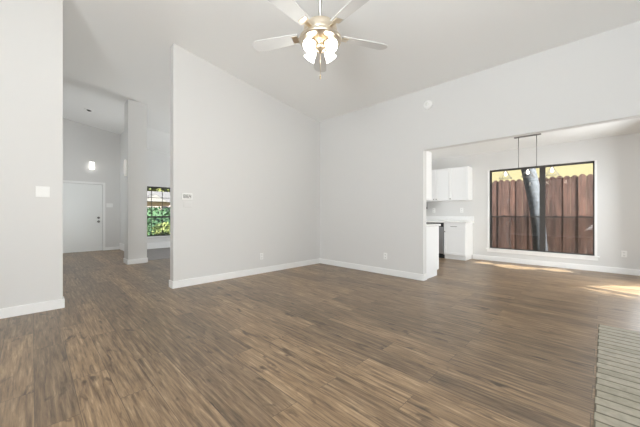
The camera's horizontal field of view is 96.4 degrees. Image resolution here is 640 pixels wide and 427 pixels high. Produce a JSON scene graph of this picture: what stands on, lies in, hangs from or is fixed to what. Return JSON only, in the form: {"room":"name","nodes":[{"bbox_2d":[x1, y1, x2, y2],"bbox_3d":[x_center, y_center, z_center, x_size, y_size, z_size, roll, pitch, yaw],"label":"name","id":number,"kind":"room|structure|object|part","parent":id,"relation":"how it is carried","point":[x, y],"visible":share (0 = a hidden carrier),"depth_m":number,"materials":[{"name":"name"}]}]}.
{"room":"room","nodes":[
{"label":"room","id":0,"kind":"room"},
{"bbox_2d":[63,118,119,249],"bbox_3d":[-6.902,-0.817,8.136,0.140,3.834,2.000,0,0,45],"label":"wall","id":1,"kind":"structure","parent":0,"point":[83,144],"depth_m":8.44,"materials":[{"name":"white paint"}]},
{"bbox_2d":[63,180,104,252],"bbox_3d":[-6.772,0.092,8.169,0.117,2.015,1.030,0,0,45],"label":"door","id":2,"kind":"structure","parent":1,"relation":"in","point":[82,203],"depth_m":8.19,"materials":[{"name":"white paint"}]},
{"bbox_2d":[89,161,94,169],"bbox_3d":[-6.585,-1.395,8.258,0.138,0.239,0.116,0,0,45],"label":"wall sconce","id":3,"kind":"object","parent":1,"relation":"attached to","point":[91,164],"visible":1,"depth_m":8.21,"materials":[{"name":"white glass"}]},
{"bbox_2d":[105,246,118,249],"bbox_3d":[-6.279,1.055,8.652,0.016,0.090,0.350,0,0,45],"label":"baseboard","id":4,"kind":"structure","parent":1,"relation":"attached to","point":[106,248],"depth_m":8.64,"materials":[{"name":"white paint"}]},
{"bbox_2d":[120,132,123,243],"bbox_3d":[-5.928,-0.714,8.677,0.760,3.628,0.140,0,0,45],"label":"wall","id":5,"kind":"structure","parent":0,"point":[122,133],"depth_m":8.56,"materials":[{"name":"white paint"}]},
{"bbox_2d":[124,99,146,259],"bbox_3d":[-4.138,-0.681,6.420,0.360,3.562,0.360,0,0,45],"label":"pillar","id":6,"kind":"structure","parent":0,"point":[135,113],"depth_m":6.29,"materials":[{"name":"white paint"}]},
{"bbox_2d":[124,160,126,175],"bbox_3d":[-4.258,-1.000,6.257,0.070,0.360,0.066,0,0,45],"label":"wall sconce","id":7,"kind":"object","parent":6,"relation":"attached to","point":[125,161],"visible":0.99,"depth_m":6.23,"materials":[{"name":"white glass"}]},
{"bbox_2d":[123,258,147,264],"bbox_3d":[-4.132,1.048,6.414,0.376,0.105,0.392,0,0,45],"label":"baseboard","id":8,"kind":"structure","parent":6,"relation":"attached to","point":[141,260],"depth_m":6.28,"materials":[{"name":"white paint"}]},
{"bbox_2d":[147,149,169,242],"bbox_3d":[-4.264,-0.650,9.913,0.140,3.500,3.960,0,0,45],"label":"wall","id":9,"kind":"structure","parent":0,"point":[158,163],"depth_m":8.99,"materials":[{"name":"white paint"}]},
{"bbox_2d":[147,186,169,237],"bbox_3d":[-4.899,-0.050,9.216,0.140,1.580,1.655,0,0,45],"label":"window","id":10,"kind":"structure","parent":9,"relation":"in","point":[151,187],"depth_m":9.03,"materials":[{"name":"brown metal"}]},
{"bbox_3d":[-4.924,0.107,9.240,0.050,0.055,1.555,0,0,45],"label":"meeting rail","id":11,"kind":"part","parent":10,"relation":"part of","materials":[{"name":"brown metal"}]},
{"bbox_2d":[147,241,169,248],"bbox_3d":[-4.250,0.997,9.815,0.016,0.194,3.840,0,0,45],"label":"baseboard","id":12,"kind":"structure","parent":9,"relation":"attached to","point":[154,245],"depth_m":8.98,"materials":[{"name":"white paint"}]},
{"bbox_2d":[147,127,169,154],"bbox_3d":[-3.933,-1.944,9.415,1.030,0.967,4.000,0,0,45],"label":"ceiling","id":13,"kind":"structure","parent":0,"point":[158,141],"depth_m":8.50,"materials":[{"name":"white paint"}]},
{"bbox_2d":[0,0,319,308],"bbox_3d":[-1.247,-0.970,5.198,0.134,4.140,9.800,0,0,45],"label":"wall","id":14,"kind":"structure","parent":0,"point":[248,160],"depth_m":4.36,"materials":[{"name":"white paint"}]},
{"bbox_2d":[0,296,64,318],"bbox_3d":[-3.862,1.048,2.552,0.150,0.105,2.359,0,0,45],"label":"baseboard","id":15,"kind":"structure","parent":14,"relation":"attached to","point":[14,311],"depth_m":3.14,"materials":[{"name":"white paint"}]},
{"bbox_2d":[35,186,49,196],"bbox_3d":[-3.115,-0.245,3.213,0.012,0.120,0.116,0,0,45],"label":"light switch","id":16,"kind":"object","parent":14,"relation":"attached to","point":[40,191],"visible":1,"depth_m":3.21,"materials":[{"name":"white plastic"}]},
{"bbox_2d":[181,193,191,199],"bbox_3d":[-2.008,-0.258,4.319,0.025,0.100,0.156,0,0,45],"label":"thermostat","id":17,"kind":"object","parent":14,"relation":"attached to","point":[184,196],"visible":1,"depth_m":4.30,"materials":[{"name":"white plastic"}]},
{"bbox_2d":[169,258,319,288],"bbox_3d":[-0.636,1.048,5.813,0.166,0.105,4.466,0,0,45],"label":"baseboard","id":18,"kind":"structure","parent":14,"relation":"attached to","point":[200,280],"depth_m":4.90,"materials":[{"name":"white paint"}]},
{"bbox_2d":[0,247,639,426],"bbox_3d":[-1.589,1.147,5.467,11.600,0.106,9.800,0,0,45],"label":"floor","id":19,"kind":"structure","parent":0,"point":[475,342],"depth_m":2.35,"materials":[{"name":"brown wood"}]},
{"bbox_2d":[426,226,438,278],"bbox_3d":[1.544,0.664,5.376,1.175,0.872,0.535,0,0,45],"label":"base cabinet","id":20,"kind":"object","parent":19,"relation":"on","point":[432,233],"visible":0.2,"depth_m":4.95,"materials":[{"name":"white paint"}]},
{"bbox_2d":[426,224,440,226],"bbox_3d":[1.560,0.207,5.381,1.192,0.038,0.565,0,0,45],"label":"countertop","id":21,"kind":"structure","parent":20,"relation":"on","point":[427,225],"depth_m":4.91,"materials":[{"name":"white stone"}]},
{"bbox_2d":[426,222,444,257],"bbox_3d":[2.963,0.662,7.352,0.595,0.875,0.510,0,0,45],"label":"dishwasher","id":22,"kind":"object","parent":19,"relation":"on","point":[441,228],"visible":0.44,"depth_m":7.01,"materials":[{"name":"grey metal"}]},
{"bbox_3d":[2.800,0.655,7.187,0.585,0.650,0.035,0,0,45],"label":"door","id":23,"kind":"part","parent":22,"relation":"part of","materials":[{"name":"silver metal"}]},
{"bbox_2d":[444,223,472,260],"bbox_3d":[3.352,0.662,6.955,0.507,0.875,0.536,0,0,45],"label":"base cabinet","id":24,"kind":"object","parent":19,"relation":"on","point":[458,237],"visible":0.97,"depth_m":6.79,"materials":[{"name":"white paint"}]},
{"bbox_3d":[3.192,0.310,6.794,0.487,0.150,0.020,0,0,45],"label":"drawer","id":25,"kind":"part","parent":24,"relation":"part of","materials":[{"name":"white paint"}]},
{"bbox_3d":[3.192,0.693,6.794,0.487,0.585,0.020,0,0,45],"label":"door","id":26,"kind":"part","parent":24,"relation":"part of","materials":[{"name":"white paint"}]},
{"bbox_2d":[594,324,639,426],"bbox_3d":[2.254,1.093,1.789,0.753,0.014,2.135,0,0,45],"label":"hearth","id":27,"kind":"object","parent":19,"relation":"on","point":[617,388],"visible":1,"depth_m":1.88,"materials":[{"name":"paint"}]},
{"bbox_3d":[2.357,0.663,7.945,1.090,0.875,0.533,0,0,45],"label":"base cabinet","id":28,"kind":"object","parent":19,"relation":"on","visible":0},
{"bbox_2d":[426,216,473,222],"bbox_3d":[2.758,0.146,7.542,2.235,0.153,0.540,0,0,45],"label":"countertop","id":29,"kind":"structure","parent":28,"relation":"on","point":[437,219],"depth_m":7.18,"materials":[{"name":"white stone"}]},
{"bbox_2d":[63,0,639,133],"bbox_3d":[-2.206,-2.492,4.846,11.800,1.382,8.250,0,0,45],"label":"ceiling","id":30,"kind":"structure","parent":0,"point":[115,52],"depth_m":3.93,"materials":[{"name":"white paint"}]},
{"bbox_2d":[253,0,387,78],"bbox_3d":[0.003,-1.815,2.458,1.248,1.291,1.248,0,0,45],"label":"ceiling fan","id":31,"kind":"object","parent":30,"relation":"hanging from","point":[320,38],"visible":1,"depth_m":2.42,"materials":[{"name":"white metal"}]},
{"bbox_3d":[-0.407,-1.565,2.629,0.460,0.032,0.135,0,0,18],"label":"blade","id":32,"kind":"part","parent":31,"relation":"part of","materials":[{"name":"white wood"}]},
{"bbox_3d":[-0.249,-1.565,2.149,0.135,0.032,0.460,0,0,36],"label":"blade","id":33,"kind":"part","parent":31,"relation":"part of","materials":[{"name":"white wood"}]},
{"bbox_3d":[-0.083,-1.415,2.411,0.108,0.110,0.112,0,0,45],"label":"lamp shade","id":34,"kind":"part","parent":31,"relation":"part of","materials":[{"name":"white glass"}]},
{"bbox_3d":[-0.084,-1.417,2.410,0.052,0.050,0.052,0,0,45],"label":"bulb","id":35,"kind":"part","parent":31,"relation":"part of","materials":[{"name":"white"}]},
{"bbox_3d":[-0.084,-1.415,2.583,0.112,0.110,0.108,0,0,45],"label":"lamp shade","id":36,"kind":"part","parent":31,"relation":"part of","materials":[{"name":"white glass"}]},
{"bbox_3d":[0.001,-1.565,2.928,0.135,0.032,0.460,0,0,0],"label":"blade","id":37,"kind":"part","parent":31,"relation":"part of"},
{"bbox_3d":[0.088,-1.415,2.584,0.108,0.110,0.112,0,0,45],"label":"lamp shade","id":38,"kind":"part","parent":31,"relation":"part of","materials":[{"name":"white glass"}]},
{"bbox_3d":[0.090,-1.417,2.411,0.052,0.050,0.052,0,0,45],"label":"bulb","id":39,"kind":"part","parent":31,"relation":"part of","materials":[{"name":"white glass"}]},
{"bbox_3d":[0.089,-1.415,2.412,0.112,0.110,0.108,0,0,45],"label":"lamp shade","id":40,"kind":"part","parent":31,"relation":"part of","materials":[{"name":"white glass"}]},
{"bbox_3d":[0.257,-1.565,2.151,0.135,0.032,0.460,0,0,-36],"label":"blade","id":41,"kind":"part","parent":31,"relation":"part of","materials":[{"name":"white wood"}]},
{"bbox_3d":[0.411,-1.565,2.632,0.460,0.032,0.135,0,0,-18],"label":"blade","id":42,"kind":"part","parent":31,"relation":"part of","materials":[{"name":"white wood"}]},
{"bbox_2d":[320,21,639,273],"bbox_3d":[1.921,-0.465,4.532,5.300,3.130,0.120,0,0,45],"label":"wall","id":43,"kind":"structure","parent":0,"point":[373,158],"depth_m":4.69,"materials":[{"name":"white paint"}]},
{"bbox_2d":[320,258,426,280],"bbox_3d":[0.891,1.048,5.544,2.380,0.105,0.136,0,0,45],"label":"baseboard","id":44,"kind":"structure","parent":43,"relation":"attached to","point":[416,276],"depth_m":5.28,"materials":[{"name":"white paint"}]},
{"bbox_2d":[424,100,431,108],"bbox_3d":[1.732,-1.755,4.604,0.140,0.140,0.045,0,0,45],"label":"smoke detector","id":45,"kind":"object","parent":43,"relation":"attached to","point":[428,104],"visible":1,"depth_m":4.58,"materials":[{"name":"white plastic"}]},
{"bbox_2d":[426,151,431,199],"bbox_3d":[1.443,-0.645,5.285,1.160,0.830,0.265,0,0,45],"label":"upper cabinet","id":46,"kind":"object","parent":43,"relation":"attached to","point":[428,154],"visible":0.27,"depth_m":4.87,"materials":[{"name":"white paint"}]},
{"bbox_2d":[426,133,639,269],"bbox_3d":[4.077,-0.200,6.718,5.320,2.600,0.140,0,0,45],"label":"wall","id":47,"kind":"structure","parent":0,"point":[617,157],"depth_m":5.42,"materials":[{"name":"white paint"}]},
{"bbox_2d":[426,168,448,201],"bbox_3d":[3.040,-0.720,7.393,0.676,0.800,0.353,0,0,45],"label":"upper cabinet","id":48,"kind":"object","parent":47,"relation":"attached to","point":[440,177],"visible":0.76,"depth_m":7.20,"materials":[{"name":"white paint"}]},
{"bbox_3d":[2.823,-0.720,7.413,0.330,0.794,0.020,0,0,45],"label":"door","id":49,"kind":"part","parent":48,"relation":"part of","materials":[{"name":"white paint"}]},
{"bbox_3d":[3.062,-0.720,7.176,0.331,0.794,0.020,0,0,45],"label":"door","id":50,"kind":"part","parent":48,"relation":"part of","materials":[{"name":"white paint"}]},
{"bbox_2d":[449,166,471,200],"bbox_3d":[3.437,-0.720,6.999,0.435,0.800,0.353,0,0,45],"label":"upper cabinet","id":51,"kind":"object","parent":47,"relation":"attached to","point":[460,178],"visible":1,"depth_m":6.88,"materials":[{"name":"white paint"}]},
{"bbox_2d":[486,160,599,260],"bbox_3d":[4.641,-0.059,6.116,1.917,1.907,0.150,0,0,45],"label":"window","id":52,"kind":"structure","parent":47,"relation":"in","point":[573,237],"depth_m":6.04,"materials":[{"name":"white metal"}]},
{"bbox_3d":[4.380,0.070,6.439,0.906,0.026,0.040,0,0,45],"label":"meeting rail","id":53,"kind":"part","parent":52,"relation":"part of","materials":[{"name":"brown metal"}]},
{"bbox_3d":[4.620,0.854,6.095,1.917,0.083,0.090,0,0,45],"label":"sill","id":54,"kind":"part","parent":52,"relation":"part of","materials":[{"name":"white paint"}]},
{"bbox_3d":[5.028,0.070,5.795,0.729,0.026,0.040,0,0,45],"label":"meeting rail","id":55,"kind":"part","parent":52,"relation":"part of","materials":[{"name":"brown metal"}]},
{"bbox_2d":[473,254,639,275],"bbox_3d":[4.780,1.048,5.910,2.985,0.105,0.016,0,0,45],"label":"baseboard","id":56,"kind":"structure","parent":47,"relation":"attached to","point":[481,257],"depth_m":5.77,"materials":[{"name":"white paint"}]},
{"bbox_2d":[621,251,626,256],"bbox_3d":[5.515,0.735,5.185,0.072,0.116,0.010,0,0,45],"label":"electrical outlet","id":57,"kind":"object","parent":47,"relation":"attached to","point":[623,253],"visible":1,"depth_m":5.18,"materials":[{"name":"white plastic"}]},
{"bbox_2d":[429,118,639,159],"bbox_3d":[3.095,-1.490,5.657,5.420,0.120,3.130,0,0,45],"label":"ceiling","id":58,"kind":"structure","parent":0,"point":[630,126],"depth_m":5.53,"materials":[{"name":"white paint"}]},
{"bbox_2d":[499,133,559,178],"bbox_3d":[3.793,-1.048,5.225,0.920,0.764,0.184,0,0,45],"label":"pendant light","id":59,"kind":"object","parent":58,"relation":"hanging from","point":[551,168],"visible":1,"depth_m":5.20,"materials":[{"name":"silver metal"}]},
{"bbox_2d":[499,170,511,178],"bbox_3d":[3.548,-0.748,5.468,0.184,0.164,0.184,0,0,45],"label":"lampshade","id":60,"kind":"object","parent":59,"relation":"attached to","point":[505,174],"depth_m":5.46,"materials":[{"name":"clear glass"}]},
{"bbox_3d":[3.695,-1.129,5.322,0.011,0.558,0.011,0,0,22],"label":"rod","id":61,"kind":"part","parent":59,"relation":"part of","materials":[{"name":"silver metal"}]},
{"bbox_2d":[522,168,534,177],"bbox_3d":[3.794,-0.748,5.223,0.184,0.164,0.184,0,0,45],"label":"lampshade","id":62,"kind":"object","parent":59,"relation":"attached to","point":[527,171],"depth_m":5.22,"materials":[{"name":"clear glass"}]},
{"bbox_3d":[3.886,-1.129,5.132,0.011,0.558,0.011,0,0,22],"label":"rod","id":63,"kind":"part","parent":59,"relation":"part of","materials":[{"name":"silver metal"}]},
{"bbox_2d":[545,166,558,175],"bbox_3d":[4.040,-0.748,4.980,0.184,0.164,0.184,0,0,45],"label":"lampshade","id":64,"kind":"object","parent":59,"relation":"attached to","point":[552,169],"depth_m":4.97,"materials":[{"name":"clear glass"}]},
{"label":"outside","id":65,"kind":"structure","parent":0,"visible":0},
{"bbox_3d":[-10.645,1.335,16.926,150.000,0.230,120.000,0,0,45],"label":"ground","id":66,"kind":"structure","parent":65,"visible":0},
{"bbox_2d":[521,168,538,215],"bbox_3d":[5.176,-2.249,7.686,3.285,6.998,2.145,0,0,45],"label":"tree","id":67,"kind":"object","parent":66,"relation":"on","point":[531,184],"visible":0.02,"depth_m":6.96,"materials":[{"name":"grey plant"}]},
{"bbox_2d":[492,174,592,215],"bbox_3d":[5.690,0.114,7.794,12.052,2.172,0.081,0,0,45],"label":"picket fence","id":68,"kind":"object","parent":66,"relation":"on","point":[566,196],"visible":0.15,"depth_m":7.39,"materials":[{"name":"brown wood"}]},
{"bbox_2d":[492,163,592,182],"bbox_3d":[10.195,-2.640,12.368,23.000,7.720,5.100,0,0,45],"label":"house","id":69,"kind":"structure","parent":66,"relation":"on","point":[569,170],"depth_m":10.79,"materials":[{"name":"yellow"}]},
{"bbox_3d":[-23.578,1.180,29.767,53.550,0.080,80.000,0,0,45],"label":"lawn","id":70,"kind":"structure","parent":66,"relation":"on","visible":0},
{"bbox_2d":[147,206,169,234],"bbox_3d":[-7.465,0.388,16.618,1.072,1.616,12.375,0,0,45],"label":"hedge","id":71,"kind":"object","parent":70,"relation":"on","point":[155,211],"visible":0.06,"depth_m":15.08,"materials":[{"name":"green plant"}]},
{"bbox_2d":[147,191,169,209],"bbox_3d":[-24.067,-1.080,42.935,7.500,4.440,16.800,0,0,45],"label":"house","id":72,"kind":"structure","parent":70,"relation":"on","point":[157,201],"depth_m":40.25,"materials":[{"name":"brick"}]},
{"bbox_2d":[147,188,169,191],"bbox_3d":[-29.828,-4.823,49.953,11.060,12.046,18.557,0,0,45],"label":"street tree","id":73,"kind":"object","parent":70,"relation":"on","point":[148,189],"visible":0.02,"depth_m":49.23,"materials":[{"name":"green plant"}]},
{"bbox_2d":[152,221,169,234],"bbox_3d":[-7.915,0.879,14.706,0.969,0.990,1.358,0,0,45],"label":"shrub","id":74,"kind":"object","parent":70,"relation":"on","point":[166,230],"visible":0.54,"depth_m":14.38,"materials":[{"name":"green plant"}]}
]}

